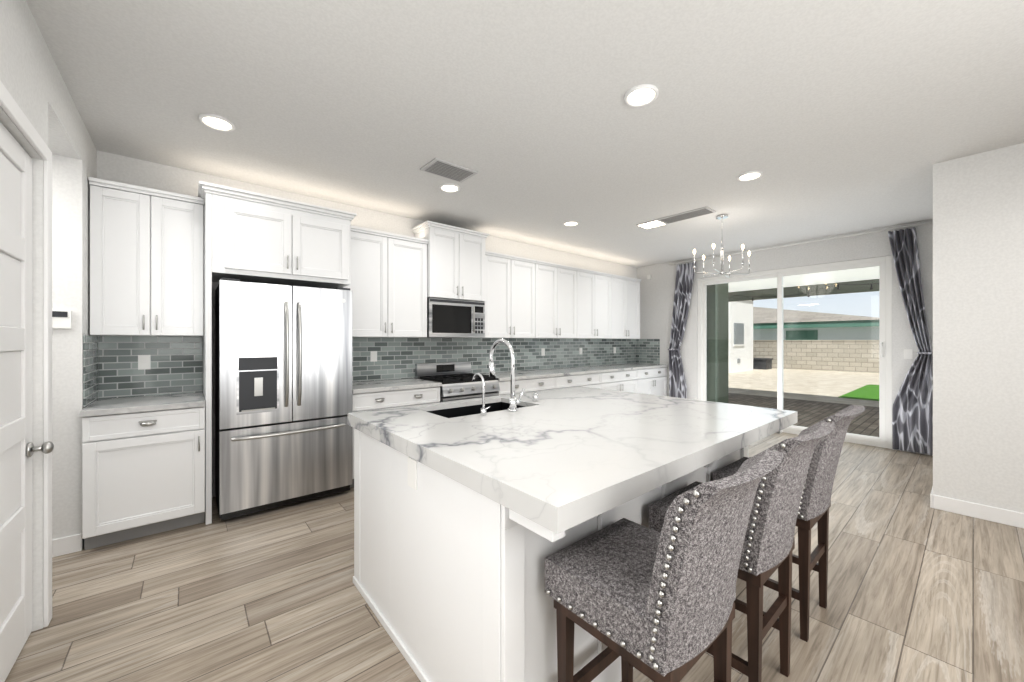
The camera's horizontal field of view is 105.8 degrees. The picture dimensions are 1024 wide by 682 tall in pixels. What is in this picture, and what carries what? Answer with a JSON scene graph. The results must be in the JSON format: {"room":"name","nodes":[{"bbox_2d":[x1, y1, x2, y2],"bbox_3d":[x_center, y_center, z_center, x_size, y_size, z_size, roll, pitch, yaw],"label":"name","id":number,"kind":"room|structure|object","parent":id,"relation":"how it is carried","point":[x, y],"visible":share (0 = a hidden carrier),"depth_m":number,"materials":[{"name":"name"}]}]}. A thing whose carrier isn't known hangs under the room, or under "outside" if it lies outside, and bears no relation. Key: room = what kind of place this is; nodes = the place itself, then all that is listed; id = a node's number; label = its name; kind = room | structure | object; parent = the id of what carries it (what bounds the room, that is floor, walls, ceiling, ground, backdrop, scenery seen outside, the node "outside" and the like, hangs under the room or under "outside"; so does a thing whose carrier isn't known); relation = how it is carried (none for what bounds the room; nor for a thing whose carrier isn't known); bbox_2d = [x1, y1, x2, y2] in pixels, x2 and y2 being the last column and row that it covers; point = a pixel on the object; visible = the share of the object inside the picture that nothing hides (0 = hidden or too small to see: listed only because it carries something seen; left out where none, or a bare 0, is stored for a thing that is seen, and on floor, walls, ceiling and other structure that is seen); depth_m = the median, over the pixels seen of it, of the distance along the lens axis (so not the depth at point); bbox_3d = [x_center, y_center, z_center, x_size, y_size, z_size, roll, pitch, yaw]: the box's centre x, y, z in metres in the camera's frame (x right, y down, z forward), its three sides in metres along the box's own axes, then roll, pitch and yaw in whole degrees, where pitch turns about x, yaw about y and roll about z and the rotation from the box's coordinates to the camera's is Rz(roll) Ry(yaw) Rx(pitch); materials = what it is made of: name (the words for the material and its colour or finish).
{"room":"kitchen","nodes":[
{"label":"kitchen","id":0,"kind":"room"},
{"bbox_2d":[0,0,1023,630],"bbox_3d":[1.226,-0.040,1.433,10.020,2.780,8.120,0,0,-40],"label":"wall","id":1,"kind":"structure","parent":0,"point":[970,244],"depth_m":2.91,"materials":[{"name":"paint"}]},
{"bbox_2d":[0,81,51,626],"bbox_3d":[-1.938,0.215,1.513,0.016,2.270,0.960,0,0,-40],"label":"door frame","id":2,"kind":"structure","parent":1,"relation":"attached to","point":[10,107],"depth_m":1.82,"materials":[{"name":"white wood"}]},
{"bbox_2d":[0,122,53,681],"bbox_3d":[-1.953,0.248,1.501,0.118,2.187,0.800,0,0,-40],"label":"closet door","id":3,"kind":"structure","parent":1,"relation":"in","point":[17,448],"depth_m":1.64,"materials":[{"name":"white wood"}]},
{"bbox_2d":[52,310,71,327],"bbox_3d":[-2.845,-0.137,2.427,0.110,0.115,0.022,0,0,-40],"label":"thermostat","id":4,"kind":"object","parent":1,"relation":"attached to","point":[61,318],"depth_m":2.43,"materials":[{"name":"white plastic"}]},
{"bbox_2d":[52,533,81,557],"bbox_3d":[-3.718,1.295,1.701,2.470,0.110,0.014,0,0,-40],"label":"baseboard","id":5,"kind":"structure","parent":1,"relation":"attached to","point":[67,545],"depth_m":2.45,"materials":[{"name":"white wood"}]},
{"bbox_2d":[138,355,150,369],"bbox_3d":[-2.902,0.168,3.055,0.072,0.115,0.007,0,0,-40],"label":"outlet","id":6,"kind":"object","parent":1,"relation":"attached to","point":[144,361],"depth_m":3.05,"materials":[{"name":"white plastic"}]},
{"bbox_2d":[88,177,207,336],"bbox_3d":[-2.760,-0.565,2.968,0.614,1.050,0.336,0,0,-40],"label":"upper cabinet","id":7,"kind":"object","parent":1,"relation":"attached to","point":[161,261],"depth_m":2.83,"materials":[{"name":"white wood"}]},
{"bbox_2d":[208,185,351,288],"bbox_3d":[-2.024,-0.821,3.402,0.992,0.622,0.616,0,0,-40],"label":"upper cabinet","id":8,"kind":"object","parent":1,"relation":"attached to","point":[253,237],"depth_m":3.13,"materials":[{"name":"white wood"}]},
{"bbox_2d":[83,335,659,407],"bbox_3d":[-0.177,0.198,5.033,7.237,0.473,0.498,0,0,-40],"label":"tile backsplash","id":9,"kind":"structure","parent":1,"relation":"attached to","point":[110,367],"depth_m":4.25,"materials":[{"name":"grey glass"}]},
{"bbox_2d":[370,351,376,361],"bbox_3d":[-1.508,0.168,4.225,0.072,0.115,0.007,0,0,-40],"label":"outlet","id":10,"kind":"object","parent":1,"relation":"attached to","point":[373,354],"depth_m":4.22,"materials":[{"name":"white plastic"}]},
{"bbox_2d":[350,229,427,336],"bbox_3d":[-1.387,-0.565,4.120,0.900,1.050,0.336,0,0,-40],"label":"upper cabinet","id":11,"kind":"object","parent":1,"relation":"attached to","point":[389,289],"depth_m":4.00,"materials":[{"name":"white wood"}]},
{"bbox_2d":[412,221,487,301],"bbox_3d":[-0.735,-0.888,4.641,0.760,0.807,0.376,0,0,-40],"label":"upper cabinet","id":12,"kind":"object","parent":1,"relation":"attached to","point":[457,258],"depth_m":4.47,"materials":[{"name":"white wood"}]},
{"bbox_2d":[427,298,484,337],"bbox_3d":[-0.723,-0.260,4.628,0.753,0.436,0.408,0,0,-40],"label":"microwave","id":13,"kind":"object","parent":12,"relation":"attached to","point":[449,318],"visible":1,"depth_m":4.48,"materials":[{"name":"silver metal"}]},
{"bbox_2d":[480,253,539,337],"bbox_3d":[-0.096,-0.565,5.203,0.932,1.050,0.336,0,0,-40],"label":"upper cabinet","id":14,"kind":"object","parent":1,"relation":"attached to","point":[512,307],"depth_m":5.07,"materials":[{"name":"white wood"}]},
{"bbox_2d":[541,348,544,355],"bbox_3d":[0.476,0.168,5.890,0.072,0.115,0.007,0,0,-40],"label":"outlet","id":15,"kind":"object","parent":1,"relation":"attached to","point":[542,349],"depth_m":5.88,"materials":[{"name":"white plastic"}]},
{"bbox_2d":[540,261,579,338],"bbox_3d":[0.548,-0.565,5.743,0.994,1.050,0.336,0,0,-40],"label":"upper cabinet","id":16,"kind":"object","parent":1,"relation":"attached to","point":[559,284],"depth_m":5.65,"materials":[{"name":"white wood"}]},
{"bbox_2d":[580,269,615,338],"bbox_3d":[1.215,-0.565,6.303,0.994,1.050,0.336,0,0,-40],"label":"upper cabinet","id":17,"kind":"object","parent":1,"relation":"attached to","point":[597,290],"depth_m":6.24,"materials":[{"name":"white wood"}]},
{"bbox_2d":[616,277,639,338],"bbox_3d":[1.859,-0.565,6.844,0.933,1.050,0.336,0,0,-40],"label":"upper cabinet","id":18,"kind":"object","parent":1,"relation":"attached to","point":[627,288],"depth_m":6.76,"materials":[{"name":"white wood"}]},
{"bbox_2d":[698,256,891,448],"bbox_3d":[3.989,0.141,5.762,0.121,2.418,2.396,0,0,-40],"label":"sliding glass door","id":19,"kind":"structure","parent":1,"relation":"attached to","point":[884,438],"depth_m":5.41,"materials":[{"name":"clear glass"}]},
{"bbox_2d":[669,221,932,264],"bbox_3d":[3.912,-1.385,5.737,0.070,0.022,3.280,0,0,-40],"label":"curtain rod","id":20,"kind":"object","parent":1,"relation":"attached to","point":[812,241],"visible":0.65,"depth_m":5.33,"materials":[{"name":"brushed nickel metal"}]},
{"bbox_2d":[904,349,912,358],"bbox_3d":[4.819,0.160,4.706,0.006,0.120,0.075,0,0,-40],"label":"light switch","id":21,"kind":"object","parent":1,"relation":"attached to","point":[908,353],"depth_m":4.70,"materials":[{"name":"white plastic"}]},
{"bbox_2d":[888,227,932,454],"bbox_3d":[4.784,-0.013,4.635,0.149,2.685,0.408,0,0,-40],"label":"curtain","id":22,"kind":"object","parent":1,"relation":"attached to","point":[912,419],"visible":0.98,"depth_m":4.63,"materials":[{"name":"fabric"}]},
{"bbox_2d":[930,493,1023,528],"bbox_3d":[4.616,1.295,1.676,0.014,0.110,3.814,0,0,-40],"label":"baseboard","id":23,"kind":"structure","parent":1,"relation":"attached to","point":[989,513],"depth_m":2.94,"materials":[{"name":"white wood"}]},
{"bbox_2d":[5,432,1023,681],"bbox_3d":[1.226,1.400,1.433,10.020,0.100,8.120,0,0,-40],"label":"floor","id":24,"kind":"structure","parent":0,"point":[919,588],"depth_m":1.99,"materials":[{"name":"brown wood"}]},
{"bbox_2d":[82,399,204,549],"bbox_3d":[-2.665,0.912,2.859,0.608,0.876,0.626,0,0,-40],"label":"base cabinet","id":25,"kind":"object","parent":24,"relation":"on","point":[143,466],"depth_m":2.61,"materials":[{"name":"white wood"}]},
{"bbox_2d":[80,392,203,418],"bbox_3d":[-2.659,0.453,2.848,0.612,0.038,0.651,0,0,-40],"label":"countertop","id":26,"kind":"structure","parent":25,"relation":"on","point":[124,405],"depth_m":2.69,"materials":[{"name":"white stone"}]},
{"bbox_2d":[215,278,351,520],"bbox_3d":[-1.958,0.443,3.341,0.935,1.815,0.743,0,0,-40],"label":"refrigerator","id":27,"kind":"object","parent":24,"relation":"on","point":[283,389],"visible":1,"depth_m":3.06,"materials":[{"name":"silver metal"}]},
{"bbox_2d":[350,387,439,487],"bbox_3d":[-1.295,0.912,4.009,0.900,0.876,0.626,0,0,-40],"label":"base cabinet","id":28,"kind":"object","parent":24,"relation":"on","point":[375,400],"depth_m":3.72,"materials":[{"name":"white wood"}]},
{"bbox_2d":[352,379,441,394],"bbox_3d":[-1.286,0.453,4.000,0.902,0.038,0.651,0,0,-40],"label":"countertop","id":29,"kind":"structure","parent":28,"relation":"on","point":[395,384],"depth_m":3.87,"materials":[{"name":"white stone"}]},
{"bbox_2d":[415,361,499,401],"bbox_3d":[-0.624,0.807,4.509,0.753,1.085,0.705,0,0,-40],"label":"range","id":30,"kind":"object","parent":24,"relation":"on","point":[455,380],"visible":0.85,"depth_m":4.43,"materials":[{"name":"silver metal"}]},
{"bbox_2d":[498,375,559,395],"bbox_3d":[0.037,0.912,5.127,1.038,0.876,0.626,0,0,-40],"label":"base cabinet","id":31,"kind":"object","parent":24,"relation":"on","point":[530,385],"depth_m":4.89,"materials":[{"name":"white wood"}]},
{"bbox_2d":[488,363,667,382],"bbox_3d":[1.145,0.453,6.040,3.913,0.038,0.651,0,0,-40],"label":"countertop","id":32,"kind":"structure","parent":31,"relation":"on","point":[503,376],"depth_m":5.58,"materials":[{"name":"white stone"}]},
{"bbox_2d":[353,453,748,681],"bbox_3d":[0.287,1.038,2.278,1.952,0.625,1.338,0,0,-40],"label":"kitchen island","id":33,"kind":"object","parent":24,"relation":"on","point":[449,579],"depth_m":1.41,"materials":[{"name":"white wood"}]},
{"bbox_2d":[348,386,796,533],"bbox_3d":[0.359,0.438,2.201,2.000,0.065,1.610,0,0,-40],"label":"island countertop","id":34,"kind":"structure","parent":33,"relation":"on","point":[557,461],"depth_m":1.57,"materials":[{"name":"stone"}]},
{"bbox_2d":[426,402,500,417],"bbox_3d":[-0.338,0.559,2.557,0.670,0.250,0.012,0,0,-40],"label":"sink","id":35,"kind":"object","parent":34,"relation":"in","point":[467,410],"depth_m":2.57,"materials":[{"name":"black metal"}]},
{"bbox_2d":[472,339,537,414],"bbox_3d":[0.001,0.196,2.366,0.595,0.417,0.254,0,0,-40],"label":"sink faucet","id":36,"kind":"object","parent":34,"relation":"on","point":[514,401],"visible":1,"depth_m":2.23,"materials":[{"name":"silver metal"}]},
{"bbox_2d":[501,402,524,409],"bbox_3d":[0.056,0.559,2.619,0.012,0.250,0.424,0,0,-40],"label":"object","id":37,"kind":"structure","parent":34,"relation":"in","point":[504,406],"depth_m":2.73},
{"bbox_2d":[560,371,603,388],"bbox_3d":[0.762,0.912,5.735,1.100,0.876,0.626,0,0,-40],"label":"base cabinet","id":38,"kind":"object","parent":24,"relation":"on","point":[566,381],"depth_m":5.55,"materials":[{"name":"white wood"}]},
{"bbox_2d":[604,371,639,392],"bbox_3d":[1.511,0.912,6.363,1.101,0.876,0.626,0,0,-40],"label":"base cabinet","id":39,"kind":"object","parent":24,"relation":"on","point":[627,381],"depth_m":6.17,"materials":[{"name":"white wood"}]},
{"bbox_2d":[640,367,666,395],"bbox_3d":[2.236,0.912,6.972,1.038,0.876,0.626,0,0,-40],"label":"base cabinet","id":40,"kind":"object","parent":24,"relation":"on","point":[653,381],"depth_m":6.78,"materials":[{"name":"white wood"}]},
{"bbox_2d":[545,449,783,681],"bbox_3d":[0.447,0.833,1.148,0.451,1.035,0.556,0,0,-40],"label":"stool","id":41,"kind":"object","parent":24,"relation":"on","point":[653,605],"visible":1,"depth_m":1.00,"materials":[{"name":"fabric"}]},
{"bbox_2d":[649,421,834,681],"bbox_3d":[0.914,0.833,1.540,0.451,1.035,0.556,0,0,-40],"label":"stool","id":42,"kind":"object","parent":24,"relation":"on","point":[768,545],"visible":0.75,"depth_m":1.34,"materials":[{"name":"fabric"}]},
{"bbox_2d":[713,405,864,641],"bbox_3d":[1.389,0.833,1.938,0.451,1.035,0.556,0,0,-40],"label":"stool","id":43,"kind":"object","parent":24,"relation":"on","point":[814,505],"visible":0.5,"depth_m":1.74,"materials":[{"name":"fabric"}]},
{"bbox_2d":[26,0,1023,267],"bbox_3d":[2.175,-1.490,2.230,7.540,0.120,8.120,0,0,-40],"label":"ceiling","id":44,"kind":"structure","parent":0,"point":[836,116],"depth_m":2.33,"materials":[{"name":"paint"}]},
{"bbox_2d":[199,113,234,131],"bbox_3d":[-1.923,-1.424,2.525,0.188,0.024,0.188,0,0,23],"label":"recessed light","id":45,"kind":"object","parent":44,"relation":"in","point":[216,122],"depth_m":2.52,"materials":[{"name":"white plastic"}]},
{"bbox_2d":[420,157,477,182],"bbox_3d":[-0.526,-1.421,3.240,0.400,0.015,0.260,0,0,-40],"label":"ceiling vent","id":46,"kind":"object","parent":44,"relation":"in","point":[446,169],"depth_m":3.22,"materials":[{"name":"grey metal"}]},
{"bbox_2d":[439,183,459,192],"bbox_3d":[-0.579,-1.424,3.600,0.188,0.024,0.188,0,0,23],"label":"recessed light","id":47,"kind":"object","parent":44,"relation":"in","point":[446,187],"depth_m":3.59,"materials":[{"name":"white plastic"}]},
{"bbox_2d":[563,220,578,225],"bbox_3d":[0.715,-1.424,4.686,0.188,0.024,0.188,0,0,23],"label":"recessed light","id":48,"kind":"object","parent":44,"relation":"in","point":[567,223],"depth_m":4.69,"materials":[{"name":"white plastic"}]},
{"bbox_2d":[624,84,658,106],"bbox_3d":[0.750,-1.424,2.248,0.188,0.024,0.188,0,0,5],"label":"recessed light","id":49,"kind":"object","parent":44,"relation":"in","point":[641,95],"depth_m":2.24,"materials":[{"name":"white plastic"}]},
{"bbox_2d":[636,206,715,228],"bbox_3d":[1.885,-1.421,4.506,0.240,0.015,0.840,0,0,-40],"label":"ceiling vent","id":50,"kind":"object","parent":44,"relation":"in","point":[702,211],"depth_m":4.44,"materials":[{"name":"grey metal"}]},
{"bbox_2d":[693,214,750,277],"bbox_3d":[2.395,-1.090,4.411,0.803,0.676,0.534,0,0,-40],"label":"chandelier","id":51,"kind":"object","parent":44,"relation":"hanging from","point":[721,217],"visible":1,"depth_m":4.40,"materials":[{"name":"silver metal"}]},
{"bbox_2d":[737,171,762,181],"bbox_3d":[2.053,-1.424,3.341,0.188,0.024,0.188,0,0,5],"label":"recessed light","id":52,"kind":"object","parent":44,"relation":"in","point":[751,175],"depth_m":3.33,"materials":[{"name":"white plastic"}]},
{"bbox_2d":[668,262,695,398],"bbox_3d":[2.976,-0.013,6.790,0.149,2.685,0.497,0,0,-40],"label":"curtain","id":53,"kind":"object","parent":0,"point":[685,272],"visible":0.83,"depth_m":6.83,"materials":[{"name":"fabric"}]},
{"label":"outside","id":54,"kind":"structure","parent":0,"visible":0},
{"bbox_2d":[728,368,878,436],"bbox_3d":[17.301,1.445,19.739,38.118,0.090,36.000,0,0,-40],"label":"ground","id":55,"kind":"structure","parent":54,"point":[815,382],"depth_m":10.32,"materials":[{"name":"concrete"}]},
{"bbox_2d":[707,283,727,402],"bbox_3d":[3.440,0.095,7.077,0.595,2.610,0.820,0,0,-40],"label":"stucco column","id":56,"kind":"structure","parent":55,"relation":"on","point":[717,385],"depth_m":6.67,"materials":[{"name":"green paint"}]},
{"bbox_2d":[728,300,754,372],"bbox_3d":[9.236,-0.350,19.368,2.850,3.500,4.400,0,0,-40],"label":"casita","id":57,"kind":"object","parent":55,"relation":"on","point":[748,329],"depth_m":17.59,"materials":[{"name":"white paint"}]},
{"bbox_2d":[753,358,772,369],"bbox_3d":[12.398,1.135,19.606,0.900,0.530,1.200,0,0,-40],"label":"bench","id":58,"kind":"object","parent":55,"relation":"on","point":[765,366],"depth_m":19.17,"materials":[{"name":"grey"}]},
{"bbox_2d":[728,266,878,301],"bbox_3d":[4.787,-0.020,7.933,3.768,2.840,12.000,0,0,-40],"label":"patio cover","id":59,"kind":"object","parent":55,"relation":"on","point":[814,284],"depth_m":8.01,"materials":[{"name":"white"}]},
{"bbox_2d":[734,283,878,300],"bbox_3d":[5.360,-1.003,8.088,1.631,0.225,10.548,0,0,-40],"label":"string lights","id":60,"kind":"object","parent":59,"relation":"hanging from","point":[819,289],"depth_m":7.69,"materials":[{"name":"black metal"}]},
{"bbox_2d":[753,340,878,372],"bbox_3d":[15.124,0.675,17.913,0.260,1.450,36.000,0,0,-40],"label":"fence","id":61,"kind":"object","parent":55,"relation":"on","point":[863,355],"depth_m":18.20,"materials":[{"name":"beige brick"}]},
{"bbox_2d":[753,307,878,339],"bbox_3d":[15.116,-0.700,35.658,12.200,4.200,30.000,0,0,-40],"label":"house","id":62,"kind":"structure","parent":55,"relation":"on","point":[815,321],"depth_m":23.40,"materials":[{"name":"white"}]},
{"bbox_2d":[838,385,878,400],"bbox_3d":[11.841,1.385,8.369,4.200,0.030,6.700,0,0,-40],"label":"lawn","id":63,"kind":"structure","parent":55,"relation":"on","point":[872,397],"depth_m":10.10,"materials":[{"name":"green plant"}]}
]}

